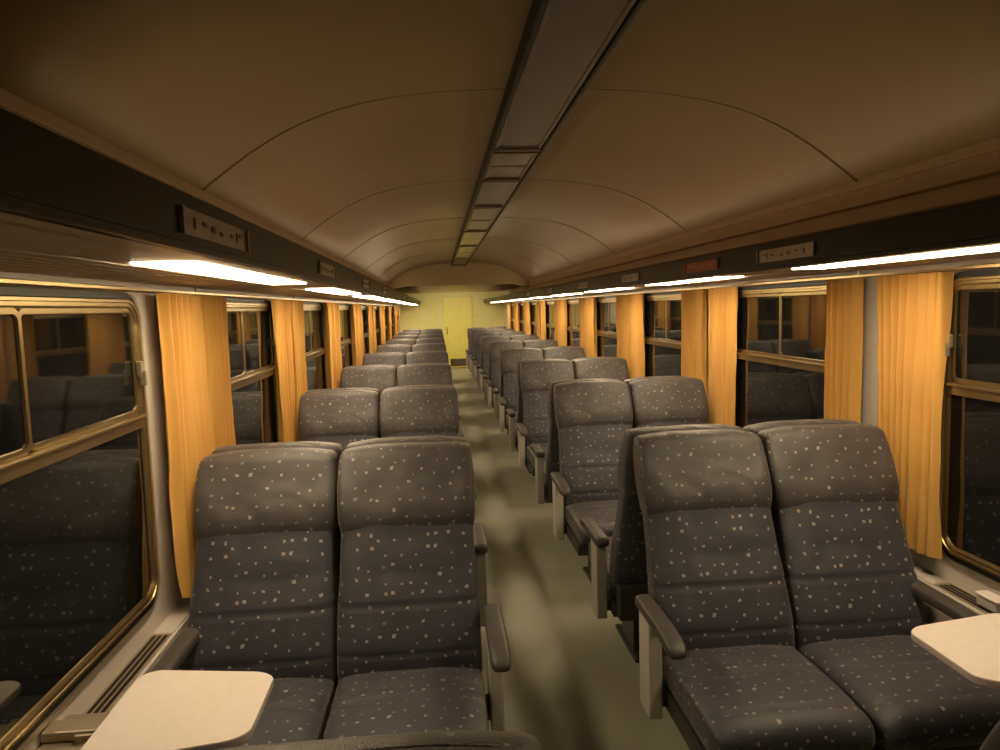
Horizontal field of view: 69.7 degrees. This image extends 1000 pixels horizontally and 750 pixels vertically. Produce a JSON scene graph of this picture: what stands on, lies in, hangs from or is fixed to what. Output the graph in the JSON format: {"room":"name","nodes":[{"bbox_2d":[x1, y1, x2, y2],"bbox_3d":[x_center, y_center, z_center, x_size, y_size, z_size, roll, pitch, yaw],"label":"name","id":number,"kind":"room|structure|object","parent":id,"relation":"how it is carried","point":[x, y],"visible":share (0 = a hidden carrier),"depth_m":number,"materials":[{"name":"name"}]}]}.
{"room":"train carriage","nodes":[
{"label":"train carriage","id":0,"kind":"room"},
{"bbox_2d":[0,271,401,749],"bbox_3d":[-1.810,-0.229,9.246,0.050,2.140,21.300,-2,5,-5],"label":"wall","id":1,"kind":"structure","parent":0,"point":[169,597],"depth_m":2.49,"materials":[{"name":"plastic"}]},
{"bbox_2d":[83,598,190,713],"bbox_3d":[-1.726,0.530,9.318,0.075,0.611,21.290,-2,5,-5],"label":"heater cover","id":2,"kind":"object","parent":1,"relation":"attached to","point":[146,658],"visible":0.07,"depth_m":2.24,"materials":[{"name":"metal"}]},
{"bbox_2d":[83,633,171,713],"bbox_3d":[-1.083,0.918,1.850,0.062,0.007,1.120,-2,5,-5],"label":"vent grille","id":3,"kind":"object","parent":2,"relation":"attached to","point":[149,653],"depth_m":2.15,"materials":[{"name":"metal"}]},
{"bbox_2d":[37,670,273,749],"bbox_3d":[-0.847,0.946,1.782,0.520,0.240,0.411,-2,5,-5],"label":"table","id":4,"kind":"object","parent":1,"relation":"attached to","point":[163,709],"visible":1,"depth_m":1.75,"materials":[{"name":"laminate"}]},
{"bbox_2d":[0,87,388,285],"bbox_3d":[-1.466,-0.914,5.936,0.130,0.170,14.800,-2,5,-5],"label":"trim","id":5,"kind":"structure","parent":1,"relation":"attached to","point":[10,102],"depth_m":2.04,"materials":[{"name":"beige plastic"}]},
{"bbox_2d":[0,277,391,749],"bbox_3d":[-1.834,-0.462,10.029,0.052,1.099,19.100,-2,5,-5],"label":"window","id":6,"kind":"structure","parent":1,"relation":"in","point":[80,564],"depth_m":1.89,"materials":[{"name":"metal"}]},
{"bbox_2d":[156,293,213,597],"bbox_3d":[-1.152,0.245,2.716,0.068,1.096,0.492,-2,5,-5],"label":"curtain","id":7,"kind":"object","parent":6,"relation":"hanging from","point":[181,333],"visible":0.77,"depth_m":2.58,"materials":[{"name":"fabric"}]},
{"bbox_2d":[201,296,235,449],"bbox_3d":[-1.209,0.213,3.130,0.050,1.106,0.333,-2,5,-5],"label":"curtain","id":8,"kind":"object","parent":6,"relation":"hanging from","point":[213,308],"visible":0.47,"depth_m":3.05,"materials":[{"name":"fabric"}]},
{"bbox_2d":[271,299,296,441],"bbox_3d":[-1.318,0.100,4.404,0.050,1.116,0.414,-2,5,-5],"label":"curtain","id":9,"kind":"object","parent":6,"relation":"hanging from","point":[281,310],"visible":0.8,"depth_m":4.36,"materials":[{"name":"fabric"}]},
{"bbox_2d":[290,300,307,441],"bbox_3d":[-1.360,0.058,4.856,0.050,1.116,0.413,-2,5,-5],"label":"curtain","id":10,"kind":"object","parent":6,"relation":"hanging from","point":[297,309],"visible":0.49,"depth_m":4.84,"materials":[{"name":"fabric"}]},
{"bbox_2d":[323,302,337,388],"bbox_3d":[-1.488,-0.079,6.337,0.050,1.116,0.419,-2,5,-5],"label":"curtain","id":11,"kind":"object","parent":6,"relation":"hanging from","point":[328,308],"visible":0.68,"depth_m":6.19,"materials":[{"name":"fabric"}]},
{"bbox_2d":[333,303,341,387],"bbox_3d":[-1.530,-0.121,6.787,0.050,1.116,0.426,-2,5,-5],"label":"curtain","id":12,"kind":"object","parent":6,"relation":"hanging from","point":[336,305],"visible":0.51,"depth_m":6.70,"materials":[{"name":"fabric"}]},
{"bbox_2d":[350,304,359,365],"bbox_3d":[-1.656,-0.256,8.249,0.050,1.116,0.413,-2,5,-5],"label":"curtain","id":13,"kind":"object","parent":6,"relation":"hanging from","point":[353,307],"visible":0.66,"depth_m":8.10,"materials":[{"name":"fabric"}]},
{"bbox_2d":[358,304,363,365],"bbox_3d":[-1.698,-0.298,8.709,0.050,1.116,0.414,-2,5,-5],"label":"curtain","id":14,"kind":"object","parent":6,"relation":"hanging from","point":[360,324],"visible":0.31,"depth_m":8.72,"materials":[{"name":"fabric"}]},
{"bbox_2d":[368,305,373,352],"bbox_3d":[-1.825,-0.435,10.180,0.050,1.116,0.426,-2,5,-5],"label":"curtain","id":15,"kind":"object","parent":6,"relation":"hanging from","point":[369,306],"visible":0.64,"depth_m":10.04,"materials":[{"name":"fabric"}]},
{"bbox_2d":[372,305,376,352],"bbox_3d":[-1.868,-0.477,10.642,0.050,1.116,0.419,-2,5,-5],"label":"curtain","id":16,"kind":"object","parent":6,"relation":"hanging from","point":[373,306],"visible":0.42,"depth_m":10.65,"materials":[{"name":"fabric"}]},
{"bbox_2d":[378,305,383,344],"bbox_3d":[-1.994,-0.613,12.102,0.050,1.116,0.414,-2,5,-5],"label":"curtain","id":17,"kind":"object","parent":6,"relation":"hanging from","point":[381,330],"visible":0.56,"depth_m":11.94,"materials":[{"name":"fabric"}]},
{"bbox_2d":[0,108,420,304],"bbox_3d":[-1.531,-0.996,9.199,0.566,0.110,21.300,-2,5,-5],"label":"luggage rack","id":18,"kind":"object","parent":1,"relation":"attached to","point":[68,208],"visible":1,"depth_m":1.21,"materials":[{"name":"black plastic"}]},
{"bbox_2d":[0,211,418,304],"bbox_3d":[-1.538,-0.975,9.200,0.551,0.061,21.300,-2,5,-5],"label":"shelf","id":19,"kind":"object","parent":18,"relation":"attached to","point":[146,247],"depth_m":1.51,"materials":[{"name":"beige plastic"}]},
{"bbox_2d":[131,261,305,284],"bbox_3d":[-0.766,-0.300,2.153,0.133,0.014,1.290,-2,5,-5],"label":"strip light","id":20,"kind":"object","parent":18,"relation":"attached to","point":[194,267],"depth_m":1.83,"materials":[{"name":"white"}]},
{"bbox_2d":[306,288,360,294],"bbox_3d":[-0.942,-0.486,4.157,0.133,0.014,1.290,-2,5,-5],"label":"strip light","id":21,"kind":"object","parent":18,"relation":"attached to","point":[339,291],"depth_m":3.93,"materials":[{"name":"white"}]},
{"bbox_2d":[195,292,277,444],"bbox_3d":[-1.280,0.135,3.655,0.040,1.085,1.430,-2,5,-5],"label":"window","id":22,"kind":"structure","parent":1,"relation":"in","point":[250,328],"depth_m":3.80,"materials":[{"name":"glass"}]},
{"bbox_2d":[291,298,326,390],"bbox_3d":[-1.449,-0.043,5.580,0.040,1.085,1.430,-2,5,-5],"label":"window","id":23,"kind":"structure","parent":1,"relation":"in","point":[315,349],"depth_m":5.75,"materials":[{"name":"glass"}]},
{"bbox_2d":[332,301,352,368],"bbox_3d":[-1.618,-0.221,7.504,0.040,1.085,1.430,-2,5,-5],"label":"window","id":24,"kind":"structure","parent":1,"relation":"in","point":[345,321],"depth_m":7.71,"materials":[{"name":"glass"}]},
{"bbox_2d":[361,303,368,354],"bbox_3d":[-1.787,-0.400,9.429,0.040,1.085,1.430,-2,5,-5],"label":"window","id":25,"kind":"structure","parent":1,"relation":"in","point":[364,308],"depth_m":9.79,"materials":[{"name":"glass"}]},
{"bbox_2d":[375,305,379,346],"bbox_3d":[-1.956,-0.578,11.353,0.040,1.085,1.430,-2,5,-5],"label":"window","id":26,"kind":"structure","parent":1,"relation":"in","point":[376,306],"depth_m":11.82,"materials":[{"name":"glass"}]},
{"bbox_2d":[401,291,503,367],"bbox_3d":[-1.306,-1.465,19.937,2.920,2.550,0.050,-2,5,-5],"label":"wall","id":27,"kind":"structure","parent":0,"point":[427,315],"depth_m":19.86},
{"bbox_2d":[443,295,472,367],"bbox_3d":[-1.154,-1.191,19.915,0.800,2.000,0.070,-2,5,-5],"label":"door","id":28,"kind":"structure","parent":27,"relation":"in","point":[457,312],"depth_m":19.90,"materials":[{"name":"paint"}]},
{"bbox_2d":[451,358,467,365],"bbox_3d":[-1.130,-0.355,19.994,0.480,0.200,0.012,-2,5,-5],"label":"vent grille","id":29,"kind":"object","parent":28,"relation":"attached to","point":[454,361],"depth_m":19.99,"materials":[{"name":"metal"}]},
{"bbox_2d":[389,263,529,288],"bbox_3d":[-0.768,-1.835,13.397,2.840,0.512,0.050,-2,5,-5],"label":"wall","id":30,"kind":"structure","parent":0,"point":[444,274],"depth_m":13.37,"materials":[{"name":"paint"}]},
{"bbox_2d":[0,0,999,293],"bbox_3d":[-0.408,-1.503,9.276,2.900,0.492,21.350,-2,5,-5],"label":"ceiling","id":31,"kind":"structure","parent":0,"point":[189,89],"depth_m":2.47,"materials":[{"name":"laminate"}]},
{"bbox_2d":[455,246,477,258],"bbox_3d":[-0.500,-1.762,10.257,0.232,0.054,2.240,-2,5,-5],"label":"ceiling lamp","id":32,"kind":"object","parent":31,"relation":"attached to","point":[463,252],"visible":0.65,"depth_m":10.21,"materials":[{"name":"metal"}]},
{"bbox_2d":[459,232,485,246],"bbox_3d":[-0.324,-1.576,8.248,0.232,0.054,1.730,-2,5,-5],"label":"ceiling lamp","id":33,"kind":"object","parent":31,"relation":"attached to","point":[469,239],"visible":0.57,"depth_m":8.26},
{"bbox_2d":[465,207,501,231],"bbox_3d":[-0.170,-1.413,6.493,0.232,0.054,1.730,-2,5,-5],"label":"ceiling lamp","id":34,"kind":"object","parent":31,"relation":"attached to","point":[481,219],"visible":0.7,"depth_m":6.41,"materials":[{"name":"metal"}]},
{"bbox_2d":[301,179,688,240],"bbox_3d":[-0.011,-1.104,4.746,2.582,0.375,0.010,-2,5,-5],"label":"trim","id":35,"kind":"structure","parent":31,"relation":"attached to","point":[525,179],"depth_m":4.72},
{"bbox_2d":[474,181,519,207],"bbox_3d":[-0.042,-1.278,5.029,0.232,0.054,1.140,-2,5,-5],"label":"ceiling lamp","id":36,"kind":"object","parent":31,"relation":"attached to","point":[492,194],"visible":0.62,"depth_m":4.97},
{"bbox_2d":[451,0,546,265],"bbox_3d":[-0.251,-1.364,5.951,0.016,0.065,14.700,-2,5,-5],"label":"trim","id":37,"kind":"structure","parent":31,"relation":"attached to","point":[537,7],"depth_m":2.61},
{"bbox_2d":[483,151,538,180],"bbox_3d":[0.046,-1.185,4.028,0.232,0.054,0.800,-2,5,-5],"label":"ceiling lamp","id":38,"kind":"object","parent":31,"relation":"attached to","point":[503,166],"visible":0.66,"depth_m":4.00,"materials":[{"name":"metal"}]},
{"bbox_2d":[202,88,856,191],"bbox_3d":[0.160,-0.923,2.792,2.582,0.375,0.010,-2,5,-5],"label":"trim","id":39,"kind":"structure","parent":31,"relation":"attached to","point":[789,132],"depth_m":2.76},
{"bbox_2d":[465,0,645,265],"bbox_3d":[0.004,-1.373,5.972,0.016,0.065,14.700,-2,5,-5],"label":"trim","id":40,"kind":"structure","parent":31,"relation":"attached to","point":[638,5],"depth_m":2.57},
{"bbox_2d":[494,0,636,151],"bbox_3d":[0.287,-0.931,1.280,0.232,0.054,4.660,-2,5,-5],"label":"ceiling panel","id":41,"kind":"object","parent":31,"relation":"attached to","point":[570,37],"visible":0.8,"depth_m":2.33,"materials":[{"name":"plastic"}]},
{"bbox_2d":[451,368,689,749],"bbox_3d":[-0.340,0.808,9.471,2.920,0.050,21.300,-2,5,-5],"label":"floor","id":42,"kind":"structure","parent":0,"point":[572,682],"depth_m":3.72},
{"bbox_2d":[151,441,510,746],"bbox_3d":[-0.524,0.880,2.364,1.083,1.163,0.879,-2,5,-5],"label":"seat","id":43,"kind":"object","parent":42,"relation":"on","point":[400,651],"visible":0.94,"depth_m":2.49,"materials":[{"name":"fabric"}]},
{"bbox_2d":[236,678,335,746],"bbox_3d":[-0.787,1.097,2.192,0.492,0.147,0.545,-2,5,-5],"label":"seat cushion","id":44,"kind":"object","parent":43,"relation":"on","point":[295,709],"depth_m":2.20,"materials":[{"name":"fabric"}]},
{"bbox_2d":[323,667,488,738],"bbox_3d":[-0.285,1.079,2.235,0.492,0.147,0.545,-2,5,-5],"label":"seat cushion","id":45,"kind":"object","parent":43,"relation":"on","point":[366,701],"depth_m":2.24,"materials":[{"name":"fabric"}]},
{"bbox_2d":[212,436,487,626],"bbox_3d":[-0.603,0.797,3.260,1.083,1.163,0.879,-2,5,-5],"label":"seat","id":46,"kind":"object","parent":42,"relation":"on","point":[480,542],"visible":0.09,"depth_m":2.83,"materials":[{"name":"fabric"}]},
{"bbox_2d":[215,730,541,749],"bbox_3d":[-0.426,0.983,1.244,1.083,1.163,0.879,-2,5,-5],"label":"seat","id":47,"kind":"object","parent":42,"relation":"on","point":[451,739],"visible":1,"depth_m":0.84,"materials":[{"name":"fabric"}]},
{"bbox_2d":[305,385,455,437],"bbox_3d":[-0.771,0.619,5.184,1.083,1.163,0.879,-2,5,-5],"label":"seat","id":48,"kind":"object","parent":42,"relation":"on","point":[410,386],"visible":0.06,"depth_m":4.72,"materials":[{"name":"fabric"}]},
{"bbox_2d":[298,387,475,499],"bbox_3d":[-0.693,0.702,4.288,1.083,1.163,0.879,-2,5,-5],"label":"seat","id":49,"kind":"object","parent":42,"relation":"on","point":[342,417],"visible":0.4,"depth_m":4.51,"materials":[{"name":"fabric"}]},
{"bbox_2d":[340,364,463,436],"bbox_3d":[-0.862,0.523,6.212,1.083,1.163,0.879,-2,5,-5],"label":"seat","id":50,"kind":"object","parent":42,"relation":"on","point":[381,378],"visible":0.23,"depth_m":6.45,"materials":[{"name":"fabric"}]},
{"bbox_2d":[362,351,448,368],"bbox_3d":[-1.030,0.345,8.137,1.083,1.163,0.879,-2,5,-5],"label":"seat","id":51,"kind":"object","parent":42,"relation":"on","point":[395,359],"visible":0.22,"depth_m":8.39,"materials":[{"name":"fabric"}]},
{"bbox_2d":[376,343,452,385],"bbox_3d":[-1.199,0.167,10.061,1.083,1.163,0.879,-2,5,-5],"label":"seat","id":52,"kind":"object","parent":42,"relation":"on","point":[406,349],"visible":0.15,"depth_m":10.32,"materials":[{"name":"fabric"}]},
{"bbox_2d":[386,338,444,346],"bbox_3d":[-1.368,-0.011,11.986,1.083,1.163,0.879,-2,5,-5],"label":"seat","id":53,"kind":"object","parent":42,"relation":"on","point":[411,342],"visible":0.12,"depth_m":12.25,"materials":[{"name":"fabric"}]},
{"bbox_2d":[393,334,443,340],"bbox_3d":[-1.537,-0.189,13.910,1.083,1.163,0.879,-2,5,-5],"label":"seat","id":54,"kind":"object","parent":42,"relation":"on","point":[415,337],"visible":0.16,"depth_m":14.18,"materials":[{"name":"fabric"}]},
{"bbox_2d":[398,331,442,337],"bbox_3d":[-1.706,-0.367,15.834,1.083,1.163,0.879,-2,5,-5],"label":"seat","id":55,"kind":"object","parent":42,"relation":"on","point":[425,332],"visible":0.12,"depth_m":16.10,"materials":[{"name":"fabric"}]},
{"bbox_2d":[465,327,506,364],"bbox_3d":[-0.316,-0.602,17.890,1.083,1.163,0.879,-2,5,-5],"label":"seat","id":56,"kind":"object","parent":42,"relation":"on","point":[474,328],"visible":0.19,"depth_m":18.11,"materials":[{"name":"fabric"}]},
{"bbox_2d":[469,329,514,371],"bbox_3d":[-0.147,-0.424,15.966,1.083,1.163,0.879,-2,5,-5],"label":"seat","id":57,"kind":"object","parent":42,"relation":"on","point":[473,332],"visible":0.16,"depth_m":16.17,"materials":[{"name":"fabric"}]},
{"bbox_2d":[473,332,524,380],"bbox_3d":[0.021,-0.246,14.041,1.083,1.163,0.879,-2,5,-5],"label":"seat","id":58,"kind":"object","parent":42,"relation":"on","point":[478,336],"visible":0.25,"depth_m":14.26,"materials":[{"name":"fabric"}]},
{"bbox_2d":[479,335,538,407],"bbox_3d":[0.190,-0.068,12.117,1.083,1.163,0.879,-2,5,-5],"label":"seat","id":59,"kind":"object","parent":42,"relation":"on","point":[485,341],"visible":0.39,"depth_m":12.34,"materials":[{"name":"fabric"}]},
{"bbox_2d":[482,339,546,400],"bbox_3d":[0.281,0.028,11.089,1.083,1.163,0.879,-2,5,-5],"label":"seat","id":60,"kind":"object","parent":42,"relation":"on","point":[484,376],"visible":0.13,"depth_m":10.91,"materials":[{"name":"fabric"}]},
{"bbox_2d":[487,340,557,421],"bbox_3d":[0.359,0.111,10.193,1.083,1.163,0.879,-2,5,-5],"label":"seat","id":61,"kind":"object","parent":42,"relation":"on","point":[494,347],"visible":0.27,"depth_m":10.39,"materials":[{"name":"fabric"}]},
{"bbox_2d":[492,346,574,435],"bbox_3d":[0.449,0.206,9.164,1.083,1.163,0.879,-2,5,-5],"label":"seat","id":62,"kind":"object","parent":42,"relation":"on","point":[495,391],"visible":0.16,"depth_m":8.93,"materials":[{"name":"fabric"}]},
{"bbox_2d":[498,347,585,451],"bbox_3d":[0.528,0.289,8.268,1.083,1.163,0.879,-2,5,-5],"label":"seat","id":63,"kind":"object","parent":42,"relation":"on","point":[510,358],"visible":0.27,"depth_m":8.46,"materials":[{"name":"fabric"}]},
{"bbox_2d":[505,412,516,424],"bbox_3d":[0.329,0.504,8.102,0.492,0.147,0.545,-2,5,-5],"label":"seat cushion","id":64,"kind":"object","parent":63,"relation":"on","point":[506,415],"depth_m":8.12,"materials":[{"name":"fabric"}]},
{"bbox_2d":[506,357,616,472],"bbox_3d":[0.618,0.384,7.240,1.083,1.163,0.879,-2,5,-5],"label":"seat","id":65,"kind":"object","parent":42,"relation":"on","point":[513,431],"visible":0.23,"depth_m":7.00,"materials":[{"name":"fabric"}]},
{"bbox_2d":[516,358,628,502],"bbox_3d":[0.697,0.467,6.344,1.083,1.163,0.879,-2,5,-5],"label":"seat","id":66,"kind":"object","parent":42,"relation":"on","point":[536,376],"visible":0.38,"depth_m":6.53,"materials":[{"name":"fabric"}]},
{"bbox_2d":[526,443,547,466],"bbox_3d":[0.498,0.682,6.178,0.492,0.147,0.545,-2,5,-5],"label":"seat cushion","id":67,"kind":"object","parent":66,"relation":"on","point":[530,458],"depth_m":6.17,"materials":[{"name":"fabric"}]},
{"bbox_2d":[530,376,692,503],"bbox_3d":[0.787,0.562,5.315,1.083,1.163,0.879,-2,5,-5],"label":"seat","id":68,"kind":"object","parent":42,"relation":"on","point":[543,469],"visible":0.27,"depth_m":5.07,"materials":[{"name":"fabric"}]},
{"bbox_2d":[543,460,548,489],"bbox_3d":[0.559,0.747,5.481,0.492,0.147,0.545,-2,5,-5],"label":"seat cushion","id":69,"kind":"object","parent":68,"relation":"on","point":[545,484],"depth_m":5.26,"materials":[{"name":"fabric"}]},
{"bbox_2d":[550,378,708,583],"bbox_3d":[0.866,0.645,4.419,1.083,1.163,0.879,-2,5,-5],"label":"seat","id":70,"kind":"object","parent":42,"relation":"on","point":[592,418],"visible":0.6,"depth_m":4.58,"materials":[{"name":"fabric"}]},
{"bbox_2d":[564,500,617,544],"bbox_3d":[0.667,0.860,4.254,0.492,0.147,0.545,-2,5,-5],"label":"seat cushion","id":71,"kind":"object","parent":70,"relation":"on","point":[603,512],"depth_m":4.20,"materials":[{"name":"fabric"}]},
{"bbox_2d":[580,419,859,662],"bbox_3d":[0.956,0.740,3.391,1.083,1.163,0.879,-2,5,-5],"label":"seat","id":72,"kind":"object","parent":42,"relation":"on","point":[618,566],"visible":0.28,"depth_m":3.15,"materials":[{"name":"fabric"}]},
{"bbox_2d":[589,537,615,595],"bbox_3d":[0.728,0.924,3.556,0.492,0.147,0.545,-2,5,-5],"label":"seat cushion","id":73,"kind":"object","parent":72,"relation":"on","point":[611,590],"depth_m":3.36,"materials":[{"name":"plastic"}]},
{"bbox_2d":[633,424,999,749],"bbox_3d":[1.035,0.823,2.495,1.083,1.163,0.879,-2,5,-5],"label":"seat","id":74,"kind":"object","parent":42,"relation":"on","point":[782,605],"visible":0.97,"depth_m":2.58,"materials":[{"name":"fabric"}]},
{"bbox_2d":[662,645,874,749],"bbox_3d":[0.836,1.038,2.329,0.492,0.147,0.545,-2,5,-5],"label":"seat cushion","id":75,"kind":"object","parent":74,"relation":"on","point":[724,697],"depth_m":2.20,"materials":[{"name":"fabric"}]},
{"bbox_2d":[798,635,999,749],"bbox_3d":[1.338,1.020,2.372,0.492,0.147,0.545,-2,5,-5],"label":"seat cushion","id":76,"kind":"object","parent":74,"relation":"on","point":[911,699],"depth_m":2.21,"materials":[{"name":"fabric"}]},
{"bbox_2d":[979,720,999,749],"bbox_3d":[1.133,0.926,1.375,1.083,1.163,0.879,-2,5,-5],"label":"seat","id":77,"kind":"object","parent":42,"relation":"on","point":[992,742],"visible":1,"depth_m":0.99,"materials":[{"name":"fabric"}]},
{"bbox_2d":[503,258,999,596],"bbox_3d":[1.068,-0.334,9.489,0.050,2.140,21.300,-2,5,-5],"label":"wall","id":78,"kind":"structure","parent":0,"point":[941,568],"depth_m":3.07,"materials":[{"name":"laminate"}]},
{"bbox_2d":[530,300,538,334],"bbox_3d":[0.664,-0.857,13.513,0.040,1.085,1.430,-2,5,-5],"label":"window","id":79,"kind":"structure","parent":78,"relation":"in","point":[533,303],"depth_m":13.76,"materials":[{"name":"glass"}]},
{"bbox_2d":[545,299,554,339],"bbox_3d":[0.833,-0.679,11.588,0.040,1.085,1.430,-2,5,-5],"label":"window","id":80,"kind":"structure","parent":78,"relation":"in","point":[549,309],"depth_m":11.80,"materials":[{"name":"glass"}]},
{"bbox_2d":[567,297,579,346],"bbox_3d":[1.002,-0.501,9.664,0.040,1.085,1.430,-2,5,-5],"label":"window","id":81,"kind":"structure","parent":78,"relation":"in","point":[573,336],"depth_m":9.77,"materials":[{"name":"glass"}]},
{"bbox_2d":[597,293,623,356],"bbox_3d":[1.170,-0.323,7.739,0.040,1.085,1.430,-2,5,-5],"label":"window","id":82,"kind":"structure","parent":78,"relation":"in","point":[606,305],"depth_m":7.85,"materials":[{"name":"glass"}]},
{"bbox_2d":[643,288,695,376],"bbox_3d":[1.339,-0.145,5.815,0.040,1.085,1.430,-2,5,-5],"label":"window","id":83,"kind":"structure","parent":78,"relation":"in","point":[662,339],"depth_m":5.89,"materials":[{"name":"glass"}]},
{"bbox_2d":[484,197,999,302],"bbox_3d":[0.745,-1.079,9.391,0.566,0.110,21.300,-2,5,-5],"label":"luggage rack","id":84,"kind":"object","parent":78,"relation":"attached to","point":[968,231],"visible":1,"depth_m":2.44,"materials":[{"name":"beige plastic"}]},
{"bbox_2d":[588,288,632,291],"bbox_3d":[0.898,-0.715,6.021,0.133,0.014,1.210,-2,5,-5],"label":"strip light","id":85,"kind":"object","parent":84,"relation":"attached to","point":[612,289],"depth_m":5.75,"materials":[{"name":"white"}]},
{"bbox_2d":[645,276,743,285],"bbox_3d":[1.068,-0.536,4.087,0.133,0.014,1.210,-2,5,-5],"label":"strip light","id":86,"kind":"object","parent":84,"relation":"attached to","point":[729,277],"depth_m":3.88,"materials":[{"name":"white"}]},
{"bbox_2d":[490,243,999,302],"bbox_3d":[0.753,-1.059,9.394,0.551,0.061,21.300,-2,5,-5],"label":"shelf","id":87,"kind":"object","parent":84,"relation":"attached to","point":[802,259],"depth_m":2.87,"materials":[{"name":"beige plastic"}]},
{"bbox_2d":[792,245,999,269],"bbox_3d":[1.237,-0.357,2.152,0.133,0.014,1.210,-2,5,-5],"label":"strip light","id":88,"kind":"object","parent":84,"relation":"attached to","point":[991,248],"depth_m":2.12,"materials":[{"name":"white"}]},
{"bbox_2d":[503,262,999,588],"bbox_3d":[0.943,-0.563,10.263,0.052,1.098,19.100,-2,5,-5],"label":"window","id":89,"kind":"structure","parent":78,"relation":"in","point":[969,490],"depth_m":2.50,"materials":[{"name":"glass"}]},
{"bbox_2d":[526,302,530,334],"bbox_3d":[0.576,-0.887,14.227,0.050,1.116,0.449,-2,5,-5],"label":"curtain","id":90,"kind":"object","parent":89,"relation":"hanging from","point":[528,303],"visible":0.63,"depth_m":14.07,"materials":[{"name":"fabric"}]},
{"bbox_2d":[536,301,540,339],"bbox_3d":[0.704,-0.755,12.801,0.050,1.116,0.449,-2,5,-5],"label":"curtain","id":91,"kind":"object","parent":89,"relation":"hanging from","point":[538,305],"visible":0.59,"depth_m":12.71,"materials":[{"name":"fabric"}]},
{"bbox_2d":[540,301,545,339],"bbox_3d":[0.745,-0.709,12.303,0.050,1.116,0.451,-2,5,-5],"label":"curtain","id":92,"kind":"object","parent":89,"relation":"hanging from","point":[543,317],"visible":0.7,"depth_m":12.18,"materials":[{"name":"fabric"}]},
{"bbox_2d":[554,300,559,346],"bbox_3d":[0.873,-0.577,10.874,0.050,1.116,0.449,-2,5,-5],"label":"curtain","id":93,"kind":"object","parent":89,"relation":"hanging from","point":[556,302],"visible":0.61,"depth_m":10.79,"materials":[{"name":"fabric"}]},
{"bbox_2d":[559,299,566,346],"bbox_3d":[0.914,-0.531,10.379,0.050,1.116,0.447,-2,5,-5],"label":"curtain","id":94,"kind":"object","parent":89,"relation":"hanging from","point":[562,303],"visible":0.61,"depth_m":10.24,"materials":[{"name":"fabric"}]},
{"bbox_2d":[579,298,586,357],"bbox_3d":[1.041,-0.399,8.951,0.050,1.116,0.451,-2,5,-5],"label":"curtain","id":95,"kind":"object","parent":89,"relation":"hanging from","point":[582,301],"visible":0.47,"depth_m":8.86,"materials":[{"name":"fabric"}]},
{"bbox_2d":[586,297,597,357],"bbox_3d":[1.083,-0.353,8.456,0.050,1.116,0.449,-2,5,-5],"label":"curtain","id":96,"kind":"object","parent":89,"relation":"hanging from","point":[591,302],"visible":0.62,"depth_m":8.38,"materials":[{"name":"fabric"}]},
{"bbox_2d":[616,295,630,378],"bbox_3d":[1.210,-0.221,7.027,0.050,1.116,0.447,-2,5,-5],"label":"curtain","id":97,"kind":"object","parent":89,"relation":"hanging from","point":[622,301],"visible":0.67,"depth_m":6.91,"materials":[{"name":"fabric"}]},
{"bbox_2d":[629,294,644,378],"bbox_3d":[1.252,-0.175,6.529,0.050,1.116,0.449,-2,5,-5],"label":"curtain","id":98,"kind":"object","parent":89,"relation":"hanging from","point":[637,306],"visible":0.63,"depth_m":6.45,"materials":[{"name":"fabric"}]},
{"bbox_2d":[681,289,706,395],"bbox_3d":[1.379,-0.043,5.103,0.050,1.116,0.449,-2,5,-5],"label":"curtain","id":99,"kind":"object","parent":89,"relation":"hanging from","point":[693,302],"visible":0.58,"depth_m":5.04,"materials":[{"name":"fabric"}]},
{"bbox_2d":[708,287,737,425],"bbox_3d":[1.421,0.003,4.606,0.050,1.116,0.451,-2,5,-5],"label":"curtain","id":100,"kind":"object","parent":89,"relation":"hanging from","point":[722,302],"visible":0.73,"depth_m":4.53,"materials":[{"name":"fabric"}]},
{"bbox_2d":[824,278,863,423],"bbox_3d":[1.540,0.122,3.236,0.050,1.102,0.291,-2,5,-5],"label":"curtain","id":101,"kind":"object","parent":89,"relation":"hanging from","point":[844,297],"visible":0.52,"depth_m":3.19,"materials":[{"name":"fabric"}]},
{"bbox_2d":[877,271,953,558],"bbox_3d":[1.582,0.147,2.778,0.050,1.066,0.385,-2,5,-5],"label":"curtain","id":102,"kind":"object","parent":89,"relation":"hanging from","point":[914,311],"visible":0.86,"depth_m":2.73,"materials":[{"name":"fabric"}]},
{"bbox_2d":[528,137,999,289],"bbox_3d":[1.233,-1.012,6.164,0.130,0.170,14.800,-2,5,-5],"label":"trim","id":103,"kind":"structure","parent":78,"relation":"attached to","point":[969,174],"depth_m":3.08,"materials":[{"name":"beige plastic"}]},
{"bbox_2d":[732,275,851,427],"bbox_3d":[1.508,0.033,3.891,0.040,1.085,1.430,-2,5,-5],"label":"window","id":104,"kind":"structure","parent":78,"relation":"in","point":[787,321],"depth_m":3.87,"materials":[{"name":"glass"}]},
{"bbox_2d":[914,564,992,623],"bbox_3d":[1.028,0.430,9.551,0.075,0.611,21.290,-2,5,-5],"label":"heater cover","id":105,"kind":"object","parent":78,"relation":"attached to","point":[933,615],"visible":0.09,"depth_m":2.60,"materials":[{"name":"metal"}]},
{"bbox_2d":[934,583,992,613],"bbox_3d":[1.673,0.818,2.082,0.062,0.007,1.120,-2,5,-5],"label":"vent grille","id":106,"kind":"object","parent":105,"relation":"attached to","point":[950,590],"depth_m":2.52,"materials":[{"name":"metal"}]},
{"bbox_2d":[975,590,999,612],"bbox_3d":[1.647,0.761,2.403,0.050,0.045,0.100,-2,5,-5],"label":"waste bin","id":107,"kind":"object","parent":105,"relation":"on","point":[987,599],"visible":0.96,"depth_m":2.40,"materials":[{"name":"laminate"}]},
{"bbox_2d":[911,613,999,688],"bbox_3d":[1.454,0.862,1.976,0.520,0.240,0.411,-2,5,-5],"label":"table","id":108,"kind":"object","parent":78,"relation":"attached to","point":[970,646],"visible":1,"depth_m":1.99,"materials":[{"name":"laminate"}]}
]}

